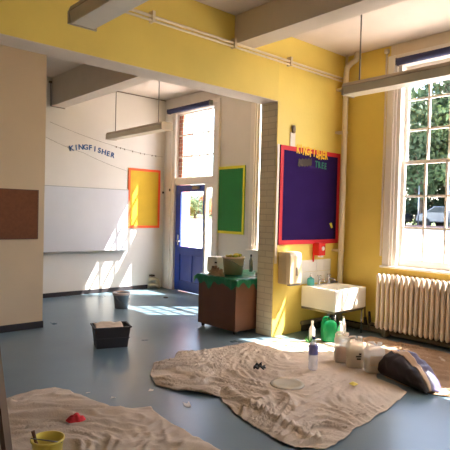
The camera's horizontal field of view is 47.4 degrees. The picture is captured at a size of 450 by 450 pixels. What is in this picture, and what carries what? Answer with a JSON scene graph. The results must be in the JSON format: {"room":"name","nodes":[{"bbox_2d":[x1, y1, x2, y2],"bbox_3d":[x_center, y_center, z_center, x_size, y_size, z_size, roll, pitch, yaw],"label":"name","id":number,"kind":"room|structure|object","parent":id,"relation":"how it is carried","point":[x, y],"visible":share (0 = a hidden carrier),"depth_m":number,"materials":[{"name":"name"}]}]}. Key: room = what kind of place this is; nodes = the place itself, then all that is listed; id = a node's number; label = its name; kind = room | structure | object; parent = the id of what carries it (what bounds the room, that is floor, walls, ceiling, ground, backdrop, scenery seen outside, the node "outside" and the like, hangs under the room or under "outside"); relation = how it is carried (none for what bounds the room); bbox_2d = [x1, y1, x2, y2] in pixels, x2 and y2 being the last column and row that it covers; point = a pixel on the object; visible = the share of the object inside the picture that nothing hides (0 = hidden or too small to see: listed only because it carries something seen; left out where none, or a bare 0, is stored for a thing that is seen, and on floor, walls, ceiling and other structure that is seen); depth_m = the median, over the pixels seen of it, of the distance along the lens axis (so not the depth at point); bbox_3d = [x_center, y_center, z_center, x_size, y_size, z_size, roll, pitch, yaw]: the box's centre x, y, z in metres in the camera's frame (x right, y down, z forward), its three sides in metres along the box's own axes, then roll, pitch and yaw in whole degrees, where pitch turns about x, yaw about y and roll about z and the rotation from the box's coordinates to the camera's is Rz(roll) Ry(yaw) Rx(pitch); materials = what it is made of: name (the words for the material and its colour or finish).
{"room":"primary school classroom","nodes":[
{"label":"primary school classroom","id":0,"kind":"room"},
{"bbox_2d":[0,45,46,325],"bbox_3d":[-4.250,-0.566,4.771,5.180,3.700,0.150,0,2,-42],"label":"wall","id":1,"kind":"structure","parent":0,"point":[23,73],"depth_m":6.25,"materials":[{"name":"beige paint"}]},
{"bbox_2d":[0,188,38,239],"bbox_3d":[-2.927,-0.132,5.853,1.600,0.610,0.019,0,2,-42],"label":"pinboard","id":2,"kind":"object","parent":1,"relation":"attached to","point":[19,208],"visible":1,"depth_m":6.22,"materials":[{"name":"brown fabric"}]},
{"bbox_2d":[0,321,42,332],"bbox_3d":[-4.239,1.243,4.754,5.188,0.085,0.012,0,2,-42],"label":"baseboard","id":3,"kind":"structure","parent":1,"relation":"attached to","point":[38,324],"depth_m":6.29,"materials":[{"name":"paint"}]},
{"bbox_2d":[43,77,165,293],"bbox_3d":[-4.322,-0.630,7.501,8.700,3.700,0.150,0,2,-42],"label":"wall","id":4,"kind":"structure","parent":0,"point":[94,118],"depth_m":9.28,"materials":[{"name":"beige paint"}]},
{"bbox_2d":[43,185,128,252],"bbox_3d":[-2.568,-0.098,8.927,2.040,1.135,0.085,0,2,-42],"label":"whiteboard","id":5,"kind":"object","parent":4,"relation":"attached to","point":[76,219],"visible":0.71,"depth_m":9.05,"materials":[{"name":"plastic"}]},
{"bbox_2d":[43,250,124,252],"bbox_3d":[-2.472,0.465,9.027,1.700,0.010,0.069,0,2,-42],"label":"tray","id":6,"kind":"object","parent":5,"relation":"on","point":[45,251],"depth_m":8.88,"materials":[{"name":"metal"}]},
{"bbox_2d":[43,285,147,297],"bbox_3d":[-2.595,1.192,9.010,2.900,0.075,0.012,0,2,-42],"label":"baseboard","id":7,"kind":"structure","parent":4,"relation":"attached to","point":[91,291],"depth_m":9.20,"materials":[{"name":"paint"}]},
{"bbox_2d":[52,64,152,107],"bbox_3d":[-1.524,-2.169,7.214,0.230,0.470,3.890,0,2,-42],"label":"beam","id":8,"kind":"structure","parent":4,"relation":"attached to","point":[84,82],"depth_m":7.70,"materials":[{"name":"paint"}]},
{"bbox_2d":[51,122,160,156],"bbox_3d":[-2.074,-1.528,9.342,2.300,0.392,0.012,0,2,-42],"label":"string","id":9,"kind":"object","parent":4,"relation":"attached to","point":[51,122],"visible":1,"depth_m":9.41,"materials":[{"name":"brown paint"}]},
{"bbox_2d":[117,91,164,100],"bbox_3d":[-1.942,-2.450,9.425,2.080,0.014,0.012,0,2,-42],"label":"trim","id":10,"kind":"structure","parent":4,"relation":"attached to","point":[117,91],"depth_m":9.70,"materials":[{"name":"brown paint"}]},
{"bbox_2d":[128,168,160,227],"bbox_3d":[-1.554,-0.509,9.854,0.715,1.130,0.019,0,2,-42],"label":"display board","id":11,"kind":"object","parent":4,"relation":"attached to","point":[143,184],"visible":1,"depth_m":9.84,"materials":[{"name":"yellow paper"}]},
{"bbox_2d":[0,0,279,100],"bbox_3d":[-2.125,-1.934,3.907,7.200,0.820,0.270,0,2,-42],"label":"wall","id":12,"kind":"structure","parent":0,"point":[127,39],"depth_m":5.09,"materials":[{"name":"yellow paint"}]},
{"bbox_2d":[126,11,342,81],"bbox_3d":[-1.511,-1.975,4.210,8.320,0.039,0.024,0,2,-42],"label":"pipe","id":13,"kind":"object","parent":12,"relation":"attached to","point":[128,12],"visible":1,"depth_m":5.54,"materials":[{"name":"white metal"}]},
{"bbox_2d":[130,8,342,79],"bbox_3d":[-1.516,-2.010,4.217,8.320,0.105,0.070,0,2,-42],"label":"pipe","id":14,"kind":"object","parent":12,"relation":"attached to","point":[152,14],"visible":1,"depth_m":5.59,"materials":[{"name":"white metal"}]},
{"bbox_2d":[178,114,191,246],"bbox_3d":[2.590,-0.550,6.158,0.250,4.150,12.000,0,2,-42],"label":"wall","id":15,"kind":"structure","parent":0,"point":[186,195],"depth_m":9.90,"materials":[{"name":"brick"}]},
{"bbox_2d":[245,102,261,251],"bbox_3d":[0.917,-0.868,7.836,0.235,2.615,1.410,0,2,-42],"label":"window","id":16,"kind":"structure","parent":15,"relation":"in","point":[256,112],"depth_m":8.22,"materials":[{"name":"white paint"}]},
{"bbox_2d":[332,51,359,324],"bbox_3d":[1.628,-0.482,6.945,0.157,3.670,0.272,0,2,-42],"label":"pipe","id":17,"kind":"object","parent":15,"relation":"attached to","point":[344,132],"visible":0.88,"depth_m":6.91,"materials":[{"name":"metal"}]},
{"bbox_2d":[379,43,449,274],"bbox_3d":[2.626,-0.780,6.079,0.235,2.705,1.550,0,2,-42],"label":"window","id":18,"kind":"structure","parent":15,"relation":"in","point":[397,124],"depth_m":6.50,"materials":[{"name":"white paint"}]},
{"bbox_2d":[395,46,449,66],"bbox_3d":[2.562,-2.017,5.946,0.095,0.090,1.244,0,2,-42],"label":"roller blind","id":19,"kind":"object","parent":18,"relation":"attached to","point":[446,50],"visible":1,"depth_m":6.12,"materials":[{"name":"blue fabric"}]},
{"bbox_2d":[162,91,258,286],"bbox_3d":[0.098,-0.547,8.729,0.060,3.700,3.890,0,2,-42],"label":"wall","id":20,"kind":"structure","parent":0,"point":[235,137],"depth_m":8.66,"materials":[{"name":"beige paint"}]},
{"bbox_2d":[164,97,220,289],"bbox_3d":[-0.615,-0.482,9.497,0.105,3.500,1.560,0,2,-42],"label":"window","id":21,"kind":"structure","parent":20,"relation":"in","point":[172,180],"depth_m":9.71,"materials":[{"name":"white paint"}]},
{"bbox_2d":[174,185,204,293],"bbox_3d":[-0.675,0.255,9.561,0.104,2.000,0.885,0,2,-42],"label":"door","id":22,"kind":"structure","parent":21,"relation":"attached to","point":[188,260],"depth_m":9.67,"materials":[{"name":"blue paint"}]},
{"bbox_2d":[167,99,212,114],"bbox_3d":[-0.670,-2.163,9.419,0.095,0.090,1.274,0,2,-42],"label":"roller blind","id":23,"kind":"object","parent":21,"relation":"attached to","point":[208,102],"visible":1,"depth_m":9.32,"materials":[{"name":"blue fabric"}]},
{"bbox_2d":[203,184,211,272],"bbox_3d":[-0.285,0.275,9.155,0.060,2.020,0.240,0,2,-42],"label":"window","id":24,"kind":"structure","parent":21,"relation":"attached to","point":[207,186],"depth_m":9.20,"materials":[{"name":"white paint"}]},
{"bbox_2d":[217,165,245,234],"bbox_3d":[0.062,-0.424,8.709,0.019,1.145,0.780,0,2,-42],"label":"display board","id":25,"kind":"object","parent":20,"relation":"attached to","point":[231,200],"visible":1,"depth_m":8.65,"materials":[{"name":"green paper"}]},
{"bbox_2d":[0,287,449,449],"bbox_3d":[-0.572,1.463,3.239,8.660,0.100,11.700,0,2,-42],"label":"floor","id":26,"kind":"structure","parent":0,"point":[63,354],"depth_m":4.81,"materials":[{"name":"blue plastic"}]},
{"bbox_2d":[0,387,219,449],"bbox_3d":[-1.014,1.365,3.000,1.859,0.081,2.532,0,2,-42],"label":"sheet","id":27,"kind":"object","parent":26,"relation":"on","point":[105,427],"visible":0.91,"depth_m":3.52,"materials":[{"name":"fabric"}]},
{"bbox_2d":[0,349,12,449],"bbox_3d":[-1.303,0.540,2.281,0.508,1.764,0.786,1,1,-2],"label":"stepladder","id":28,"kind":"object","parent":27,"relation":"on","point":[5,434],"visible":1,"depth_m":2.54,"materials":[{"name":"brown wood"}]},
{"bbox_2d":[30,431,64,449],"bbox_3d":[-1.026,1.296,2.961,0.190,0.198,0.190,0,2,-42],"label":"bucket","id":29,"kind":"object","parent":27,"relation":"on","point":[47,440],"visible":1,"depth_m":2.97,"materials":[{"name":"yellow plastic"}]},
{"bbox_2d":[31,430,37,443],"bbox_3d":[-1.085,1.278,2.964,0.083,0.174,0.038,2,1,8],"label":"brush","id":30,"kind":"object","parent":29,"relation":"in","point":[33,431],"visible":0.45,"depth_m":2.96,"materials":[{"name":"paint"}]},
{"bbox_2d":[66,412,85,422],"bbox_3d":[-1.047,1.342,3.586,0.125,0.042,0.116,0,2,-42],"label":"cleaning cloth","id":31,"kind":"object","parent":27,"relation":"on","point":[76,417],"visible":1,"depth_m":3.56,"materials":[{"name":"red fabric"}]},
{"bbox_2d":[90,321,131,348],"bbox_3d":[-1.265,1.213,5.677,0.410,0.253,0.290,1,1,-23],"label":"tub","id":32,"kind":"object","parent":26,"relation":"on","point":[106,334],"visible":1,"depth_m":5.59,"materials":[{"name":"grey plastic"}]},
{"bbox_2d":[112,291,129,308],"bbox_3d":[-1.600,1.158,7.906,0.272,0.245,0.272,2,2,31],"label":"bucket","id":33,"kind":"object","parent":26,"relation":"on","point":[121,298],"visible":1,"depth_m":7.81,"materials":[{"name":"grey plastic"}]},
{"bbox_2d":[148,274,159,287],"bbox_3d":[-1.383,1.111,10.002,0.239,0.285,0.108,1,2,-34],"label":"corner pipework","id":34,"kind":"object","parent":26,"relation":"on","point":[157,285],"visible":0.99,"depth_m":9.98,"materials":[{"name":"beige paint"}]},
{"bbox_2d":[198,281,256,334],"bbox_3d":[0.215,1.008,6.842,0.892,0.685,0.742,0,2,-42],"label":"storage cabinet","id":35,"kind":"object","parent":26,"relation":"on","point":[234,310],"visible":0.59,"depth_m":6.46,"materials":[{"name":"brown wood"}]},
{"bbox_2d":[194,269,256,289],"bbox_3d":[0.212,0.755,6.862,0.960,0.221,0.857,0,2,-42],"label":"plastic sheet","id":36,"kind":"object","parent":35,"relation":"on","point":[249,278],"visible":0.54,"depth_m":6.50,"materials":[{"name":"green plastic"}]},
{"bbox_2d":[207,256,223,271],"bbox_3d":[-0.096,0.529,6.905,0.190,0.210,0.244,3,2,43],"label":"box","id":37,"kind":"object","parent":36,"relation":"on","point":[212,261],"visible":0.52,"depth_m":6.82,"materials":[{"name":"cardboard"}]},
{"bbox_2d":[208,265,223,276],"bbox_3d":[-0.109,0.588,6.639,0.106,0.126,0.320,0,2,-42],"label":"rag","id":38,"kind":"object","parent":36,"relation":"on","point":[215,271],"visible":1,"depth_m":6.60,"materials":[{"name":"beige fabric"}]},
{"bbox_2d":[222,256,244,274],"bbox_3d":[0.110,0.524,6.677,0.303,0.231,0.300,0,2,-42],"label":"plastic bucket","id":39,"kind":"object","parent":36,"relation":"on","point":[232,265],"visible":0.97,"depth_m":6.57,"materials":[{"name":"beige plastic"}]},
{"bbox_2d":[249,254,252,271],"bbox_3d":[0.358,0.521,7.061,0.056,0.240,0.055,0,2,-42],"label":"spray bottle","id":40,"kind":"object","parent":36,"relation":"on","point":[251,259],"visible":1,"depth_m":7.04,"materials":[{"name":"grey plastic"}]},
{"bbox_2d":[150,339,406,448],"bbox_3d":[0.634,1.365,4.915,2.546,0.074,2.464,0,2,-42],"label":"sheet","id":41,"kind":"object","parent":26,"relation":"on","point":[320,414],"visible":0.91,"depth_m":4.40,"materials":[{"name":"fabric"}]},
{"bbox_2d":[253,362,265,369],"bbox_3d":[0.328,1.335,4.846,0.132,0.053,0.113,0,2,-42],"label":"cable bundle","id":42,"kind":"object","parent":41,"relation":"on","point":[257,366],"visible":0.99,"depth_m":4.84,"materials":[{"name":"black plastic"}]},
{"bbox_2d":[270,378,304,389],"bbox_3d":[0.545,1.389,4.482,0.300,0.014,0.300,0,2,-42],"label":"lid","id":43,"kind":"object","parent":41,"relation":"on","point":[279,383],"visible":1,"depth_m":4.47,"materials":[{"name":"beige plastic"}]},
{"bbox_2d":[304,335,311,342],"bbox_3d":[0.996,1.347,6.024,0.116,0.078,0.121,1,1,-6],"label":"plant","id":44,"kind":"object","parent":41,"relation":"on","point":[306,339],"visible":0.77,"depth_m":6.00,"materials":[{"name":"green plant"}]},
{"bbox_2d":[308,336,317,370],"bbox_3d":[0.853,1.236,4.949,0.090,0.322,0.090,0,2,-42],"label":"water bottle","id":45,"kind":"object","parent":41,"relation":"on","point":[313,346],"visible":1,"depth_m":4.92,"materials":[{"name":"white plastic"}]},
{"bbox_2d":[320,316,336,341],"bbox_3d":[1.236,1.234,6.106,0.170,0.293,0.140,1,1,-7],"label":"plastic jug","id":46,"kind":"object","parent":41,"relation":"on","point":[328,326],"visible":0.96,"depth_m":6.04,"materials":[{"name":"green plastic"}]},
{"bbox_2d":[334,331,348,362],"bbox_3d":[1.204,1.245,5.262,0.155,0.308,0.120,1,1,0],"label":"plastic jug","id":47,"kind":"object","parent":41,"relation":"on","point":[340,341],"visible":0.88,"depth_m":5.21,"materials":[{"name":"beige"}]},
{"bbox_2d":[346,335,364,367],"bbox_3d":[1.293,1.252,5.085,0.165,0.308,0.133,1,1,0],"label":"plastic jug","id":48,"kind":"object","parent":41,"relation":"on","point":[354,347],"visible":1,"depth_m":5.03,"materials":[{"name":"beige"}]},
{"bbox_2d":[363,341,384,372],"bbox_3d":[1.440,1.266,4.935,0.185,0.293,0.133,1,1,-4],"label":"plastic jug","id":49,"kind":"object","parent":41,"relation":"on","point":[373,354],"visible":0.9,"depth_m":4.88,"materials":[{"name":"white"}]},
{"bbox_2d":[309,320,314,339],"bbox_3d":[1.031,1.252,6.059,0.070,0.250,0.069,0,2,-42],"label":"bottle","id":50,"kind":"object","parent":26,"relation":"on","point":[312,328],"visible":0.8,"depth_m":6.03,"materials":[{"name":"white plastic"}]},
{"bbox_2d":[301,283,365,332],"bbox_3d":[1.395,1.086,6.599,0.660,0.600,0.535,0,2,-42],"label":"sink","id":51,"kind":"object","parent":26,"relation":"on","point":[329,298],"visible":0.9,"depth_m":6.41,"materials":[{"name":"white ceramic"}]},
{"bbox_2d":[307,274,313,285],"bbox_3d":[1.106,0.698,6.602,0.092,0.160,0.092,0,2,-42],"label":"soap bottle","id":52,"kind":"object","parent":51,"relation":"on","point":[310,281],"visible":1,"depth_m":6.57,"materials":[{"name":"teal plastic"}]},
{"bbox_2d":[317,275,325,284],"bbox_3d":[1.258,0.717,6.687,0.056,0.125,0.132,0,2,-42],"label":"tap","id":53,"kind":"object","parent":51,"relation":"on","point":[319,279],"visible":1,"depth_m":6.70,"materials":[{"name":"silver metal"}]},
{"bbox_2d":[327,274,335,282],"bbox_3d":[1.418,0.718,6.830,0.056,0.125,0.132,0,2,-42],"label":"tap","id":54,"kind":"object","parent":51,"relation":"on","point":[329,278],"visible":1,"depth_m":6.84,"materials":[{"name":"silver metal"}]},
{"bbox_2d":[301,283,365,311],"bbox_3d":[1.399,0.918,6.595,0.660,0.265,0.535,0,2,-42],"label":"basin","id":55,"kind":"object","parent":51,"relation":"in","point":[325,297],"depth_m":6.41,"materials":[{"name":"white ceramic"}]},
{"bbox_2d":[337,321,342,334],"bbox_3d":[1.383,1.269,6.144,0.070,0.230,0.069,0,2,-42],"label":"bottle","id":56,"kind":"object","parent":26,"relation":"on","point":[340,328],"visible":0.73,"depth_m":6.12,"materials":[{"name":"white plastic"}]},
{"bbox_2d":[341,316,345,332],"bbox_3d":[1.476,1.255,6.401,0.072,0.250,0.071,0,2,-42],"label":"bottle","id":57,"kind":"object","parent":26,"relation":"on","point":[343,317],"visible":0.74,"depth_m":6.37,"materials":[{"name":"white plastic"}]},
{"bbox_2d":[345,321,449,347],"bbox_3d":[3.902,1.454,4.423,0.072,0.072,7.130,0,2,-42],"label":"pipe","id":58,"kind":"object","parent":26,"relation":"on","point":[349,324],"visible":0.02,"depth_m":6.29,"materials":[{"name":"brown metal"}]},
{"bbox_2d":[363,306,367,324],"bbox_3d":[1.845,1.175,6.751,0.058,0.288,0.100,1,1,-19],"label":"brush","id":59,"kind":"object","parent":58,"relation":"on","point":[365,322],"visible":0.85,"depth_m":6.74,"materials":[{"name":"brown plastic"}]},
{"bbox_2d":[357,336,449,396],"bbox_3d":[1.999,1.395,5.225,1.414,0.074,2.203,0,2,-36],"label":"sheet","id":60,"kind":"object","parent":26,"relation":"on","point":[439,361],"visible":0.48,"depth_m":5.40,"materials":[{"name":"brown fabric"}]},
{"bbox_2d":[378,349,440,394],"bbox_3d":[1.787,1.296,4.674,0.544,0.280,0.606,1,1,-21],"label":"bag","id":61,"kind":"object","parent":60,"relation":"on","point":[407,368],"visible":1,"depth_m":4.55,"materials":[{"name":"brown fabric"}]},
{"bbox_2d":[367,273,449,342],"bbox_3d":[2.347,1.025,6.084,0.183,0.792,1.510,0,2,-42],"label":"radiator","id":62,"kind":"object","parent":26,"relation":"on","point":[411,326],"visible":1,"depth_m":6.11,"materials":[{"name":"beige metal"}]},
{"bbox_2d":[47,0,449,99],"bbox_3d":[-0.479,-2.360,3.149,8.650,0.150,11.700,0,2,-42],"label":"ceiling","id":63,"kind":"structure","parent":0,"point":[408,20],"depth_m":6.04,"materials":[{"name":"paint"}]},
{"bbox_2d":[67,0,147,31],"bbox_3d":[-0.314,-1.797,2.772,0.210,0.950,1.984,0,2,-42],"label":"strip light","id":64,"kind":"object","parent":63,"relation":"hanging from","point":[86,14],"visible":1,"depth_m":3.29,"materials":[{"name":"metal"}]},
{"bbox_2d":[106,81,172,140],"bbox_3d":[-1.443,-1.955,8.454,0.210,0.950,1.724,0,2,-42],"label":"strip light","id":65,"kind":"object","parent":63,"relation":"hanging from","point":[162,126],"visible":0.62,"depth_m":8.26,"materials":[{"name":"metal"}]},
{"bbox_2d":[107,124,169,139],"bbox_3d":[-1.454,-1.523,8.464,0.200,0.075,1.696,0,2,-42],"label":"diffuser","id":66,"kind":"object","parent":65,"relation":"attached to","point":[147,129],"depth_m":8.31,"materials":[{"name":"plastic"}]},
{"bbox_2d":[235,0,405,47],"bbox_3d":[2.649,-2.046,3.037,0.260,0.315,7.360,0,2,-42],"label":"beam","id":67,"kind":"structure","parent":63,"relation":"attached to","point":[275,20],"depth_m":5.12,"materials":[{"name":"paint"}]},
{"bbox_2d":[341,15,449,97],"bbox_3d":[1.900,-1.784,4.646,0.210,0.950,1.844,0,2,-42],"label":"strip light","id":68,"kind":"object","parent":63,"relation":"hanging from","point":[439,72],"visible":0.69,"depth_m":4.86,"materials":[{"name":"metal"}]},
{"bbox_2d":[343,66,449,96],"bbox_3d":[1.889,-1.352,4.656,0.200,0.075,1.816,0,2,-42],"label":"diffuser","id":69,"kind":"object","parent":68,"relation":"attached to","point":[431,74],"depth_m":4.84,"materials":[{"name":"plastic"}]},
{"bbox_2d":[271,37,345,336],"bbox_3d":[1.075,-0.478,6.816,1.460,3.700,0.270,0,2,-42],"label":"wall partition","id":70,"kind":"structure","parent":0,"point":[308,101],"depth_m":6.57,"materials":[{"name":"yellow paint"}]},
{"bbox_2d":[0,33,276,103],"bbox_3d":[-2.137,-1.520,3.918,7.200,0.008,0.266,0,2,-42],"label":"trim","id":71,"kind":"structure","parent":70,"relation":"attached to","point":[6,40],"depth_m":4.92,"materials":[{"name":"paint"}]},
{"bbox_2d":[256,101,277,336],"bbox_3d":[0.514,-0.071,6.342,0.006,2.880,0.262,0,2,-42],"label":"pillar","id":72,"kind":"structure","parent":70,"relation":"attached to","point":[269,110],"depth_m":6.33,"materials":[{"name":"brick"}]},
{"bbox_2d":[274,144,279,263],"bbox_3d":[0.635,-0.256,6.249,0.040,1.460,0.008,0,2,-42],"label":"trim","id":73,"kind":"structure","parent":70,"relation":"attached to","point":[278,145],"depth_m":6.24,"materials":[{"name":"beige paint"}]},
{"bbox_2d":[278,251,301,285],"bbox_3d":[0.806,0.534,6.316,0.270,0.405,0.189,0,2,-42],"label":"dispenser","id":74,"kind":"object","parent":70,"relation":"attached to","point":[289,262],"visible":1,"depth_m":6.23,"materials":[{"name":"beige plastic"}]},
{"bbox_2d":[290,125,295,146],"bbox_3d":[0.854,-1.113,6.384,0.090,0.263,0.042,0,2,-42],"label":"wall sensor","id":75,"kind":"object","parent":70,"relation":"attached to","point":[292,134],"visible":1,"depth_m":6.37,"materials":[{"name":"beige paint"}]},
{"bbox_2d":[277,145,340,244],"bbox_3d":[1.116,-0.366,6.664,1.210,1.225,0.019,0,2,-42],"label":"display board","id":76,"kind":"object","parent":70,"relation":"attached to","point":[308,196],"visible":1,"depth_m":6.62,"materials":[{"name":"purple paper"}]},
{"bbox_2d":[298,158,311,166],"bbox_3d":[1.022,-0.803,6.547,0.270,0.135,0.004,0,2,-42],"label":"card","id":77,"kind":"object","parent":76,"relation":"attached to","point":[307,162],"visible":1,"depth_m":6.55,"materials":[{"name":"grey paper"}]},
{"bbox_2d":[301,322,320,330],"bbox_3d":[1.277,1.336,6.887,0.770,0.080,0.015,0,2,-42],"label":"strip","id":78,"kind":"object","parent":70,"relation":"attached to","point":[317,324],"visible":0.5,"depth_m":6.71,"materials":[{"name":"paint"}]},
{"bbox_2d":[300,259,330,283],"bbox_3d":[1.207,0.611,6.796,0.617,0.307,0.009,0,2,-42],"label":"tile backsplash","id":79,"kind":"structure","parent":70,"relation":"attached to","point":[317,265],"depth_m":6.79,"materials":[{"name":"white tile"}]},
{"bbox_2d":[300,315,333,324],"bbox_3d":[1.278,1.258,6.827,0.790,0.056,0.056,0,2,-42],"label":"pipe","id":80,"kind":"object","parent":70,"relation":"attached to","point":[304,322],"visible":0.53,"depth_m":6.68,"materials":[{"name":"black metal"}]},
{"bbox_2d":[312,242,325,261],"bbox_3d":[1.238,0.360,6.742,0.140,0.255,0.113,0,2,-42],"label":"soap dispenser","id":81,"kind":"object","parent":70,"relation":"attached to","point":[318,248],"visible":1,"depth_m":6.70,"materials":[{"name":"red plastic"}]},
{"bbox_2d":[342,46,449,332],"bbox_3d":[4.105,-0.347,4.408,0.090,3.700,7.360,0,2,-42],"label":"wall","id":82,"kind":"structure","parent":0,"point":[362,260],"depth_m":6.83,"materials":[{"name":"yellow paint"}]},
{"bbox_2d":[379,54,387,255],"bbox_3d":[2.049,-0.899,6.612,0.026,2.600,0.026,0,2,-42],"label":"pipe","id":83,"kind":"object","parent":82,"relation":"attached to","point":[386,68],"visible":1,"depth_m":6.60,"materials":[{"name":"metal"}]},
{"bbox_2d":[345,319,444,340],"bbox_3d":[3.952,1.458,4.487,0.020,0.080,7.160,0,2,-42],"label":"strip","id":84,"kind":"object","parent":82,"relation":"attached to","point":[345,319],"visible":0.02,"depth_m":6.88,"materials":[{"name":"paint"}]},
{"bbox_2d":[391,31,449,55],"bbox_3d":[4.342,-2.072,4.072,0.014,0.225,6.660,0,2,-42],"label":"trim","id":85,"kind":"structure","parent":82,"relation":"attached to","point":[441,38],"depth_m":6.25,"materials":[{"name":"beige paint"}]},
{"label":"outside","id":86,"kind":"structure","parent":0,"visible":0},
{"bbox_2d":[190,215,447,225],"bbox_3d":[45.014,0.076,66.768,84.000,0.320,200.000,0,2,-42],"label":"grass","id":87,"kind":"structure","parent":86,"point":[198,216],"depth_m":63.87,"materials":[{"name":"green plant"}]},
{"bbox_2d":[195,196,211,216],"bbox_3d":[-1.597,-2.141,62.360,5.942,2.935,7.152,1,1,-20],"label":"broadleaf tree","id":88,"kind":"object","parent":87,"relation":"on","point":[197,197],"visible":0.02,"depth_m":60.92,"materials":[{"name":"green plant"}]},
{"bbox_2d":[405,84,444,209],"bbox_3d":[15.268,-5.008,39.204,9.609,10.490,9.177,2,1,5],"label":"broadleaf tree","id":89,"kind":"object","parent":87,"relation":"on","point":[436,182],"visible":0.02,"depth_m":37.22,"materials":[{"name":"green plant"}]},
{"bbox_2d":[428,178,448,200],"bbox_3d":[19.439,-5.098,37.659,8.461,10.965,9.425,3,2,44],"label":"broadleaf tree","id":90,"kind":"object","parent":87,"relation":"on","point":[441,186],"visible":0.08,"depth_m":37.79,"materials":[{"name":"green plant"}]},
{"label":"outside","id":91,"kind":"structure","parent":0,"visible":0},
{"bbox_3d":[21.331,0.584,25.672,6.000,0.020,130.000,0,2,-42],"label":"road","id":92,"kind":"object","parent":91,"visible":0},
{"bbox_2d":[190,192,197,213],"bbox_3d":[-4.134,-2.075,53.914,4.098,3.048,3.729,0,2,-36],"label":"broadleaf tree","id":93,"kind":"object","parent":92,"relation":"on","point":[191,202],"visible":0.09,"depth_m":53.29,"materials":[{"name":"green plant"}]},
{"bbox_2d":[190,199,202,218],"bbox_3d":[-3.320,-1.729,54.185,2.886,2.384,3.474,1,1,-2],"label":"broadleaf tree","id":94,"kind":"object","parent":92,"relation":"on","point":[194,210],"visible":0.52,"depth_m":54.03,"materials":[{"name":"green plant"}]},
{"bbox_2d":[198,195,211,214],"bbox_3d":[-2.053,-1.900,55.261,1.736,2.732,1.980,2,2,38],"label":"broadleaf tree","id":95,"kind":"object","parent":92,"relation":"on","point":[201,197],"visible":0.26,"depth_m":55.04,"materials":[{"name":"green plant"}]},
{"bbox_2d":[404,213,412,224],"bbox_3d":[11.445,-0.675,37.706,1.740,1.450,4.193,0,2,-40],"label":"parked car","id":96,"kind":"object","parent":92,"relation":"on","point":[408,217],"visible":0.12,"depth_m":36.37,"materials":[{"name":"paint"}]},
{"bbox_2d":[417,186,419,224],"bbox_3d":[12.536,-1.170,33.170,0.092,2.740,0.092,1,1,-19],"label":"post","id":97,"kind":"object","parent":92,"relation":"on","point":[419,186],"visible":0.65,"depth_m":33.13,"materials":[{"name":"metal"}]},
{"bbox_2d":[405,197,441,225],"bbox_3d":[14.473,-1.032,37.203,3.277,2.553,2.770,2,2,30],"label":"bush","id":98,"kind":"object","parent":92,"relation":"on","point":[411,210],"visible":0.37,"depth_m":37.21,"materials":[{"name":"green plant"}]},
{"bbox_2d":[404,225,449,227],"bbox_3d":[19.019,0.475,23.947,0.250,0.200,30.500,0,2,-42],"label":"wall","id":99,"kind":"structure","parent":92,"relation":"on","point":[404,225],"depth_m":31.28,"materials":[{"name":"brick"}]},
{"bbox_2d":[406,80,449,224],"bbox_3d":[13.562,-5.423,34.717,8.582,11.427,7.131,1,1,-11],"label":"broadleaf tree","id":100,"kind":"object","parent":92,"relation":"on","point":[416,138],"visible":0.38,"depth_m":32.74,"materials":[{"name":"green plant"}]},
{"bbox_2d":[416,206,447,225],"bbox_3d":[14.805,-0.494,33.472,1.740,1.450,4.193,1,2,-35],"label":"parked car","id":101,"kind":"object","parent":92,"relation":"on","point":[435,214],"visible":0.65,"depth_m":33.64,"materials":[{"name":"silver metal"}]},
{"bbox_2d":[420,100,449,185],"bbox_3d":[16.159,-5.052,32.527,6.622,10.911,7.376,1,1,-3],"label":"broadleaf tree","id":102,"kind":"object","parent":92,"relation":"on","point":[446,109],"visible":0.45,"depth_m":33.01,"materials":[{"name":"green plant"}]},
{"bbox_2d":[433,197,449,225],"bbox_3d":[15.907,-0.958,35.545,2.770,2.553,3.277,2,1,3],"label":"bush","id":103,"kind":"object","parent":92,"relation":"on","point":[441,203],"visible":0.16,"depth_m":35.51,"materials":[{"name":"green plant"}]},
{"bbox_2d":[448,185,449,225],"bbox_3d":[13.822,-1.101,31.572,0.092,2.740,0.092,2,1,26],"label":"post","id":104,"kind":"object","parent":92,"relation":"on","point":[449,185],"visible":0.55,"depth_m":31.54,"materials":[{"name":"metal"}]},
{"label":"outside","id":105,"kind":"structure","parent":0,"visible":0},
{"bbox_2d":[189,219,449,272],"bbox_3d":[10.163,1.028,15.768,23.850,0.980,130.000,0,2,-42],"label":"yard","id":106,"kind":"structure","parent":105,"point":[412,237],"depth_m":22.73,"materials":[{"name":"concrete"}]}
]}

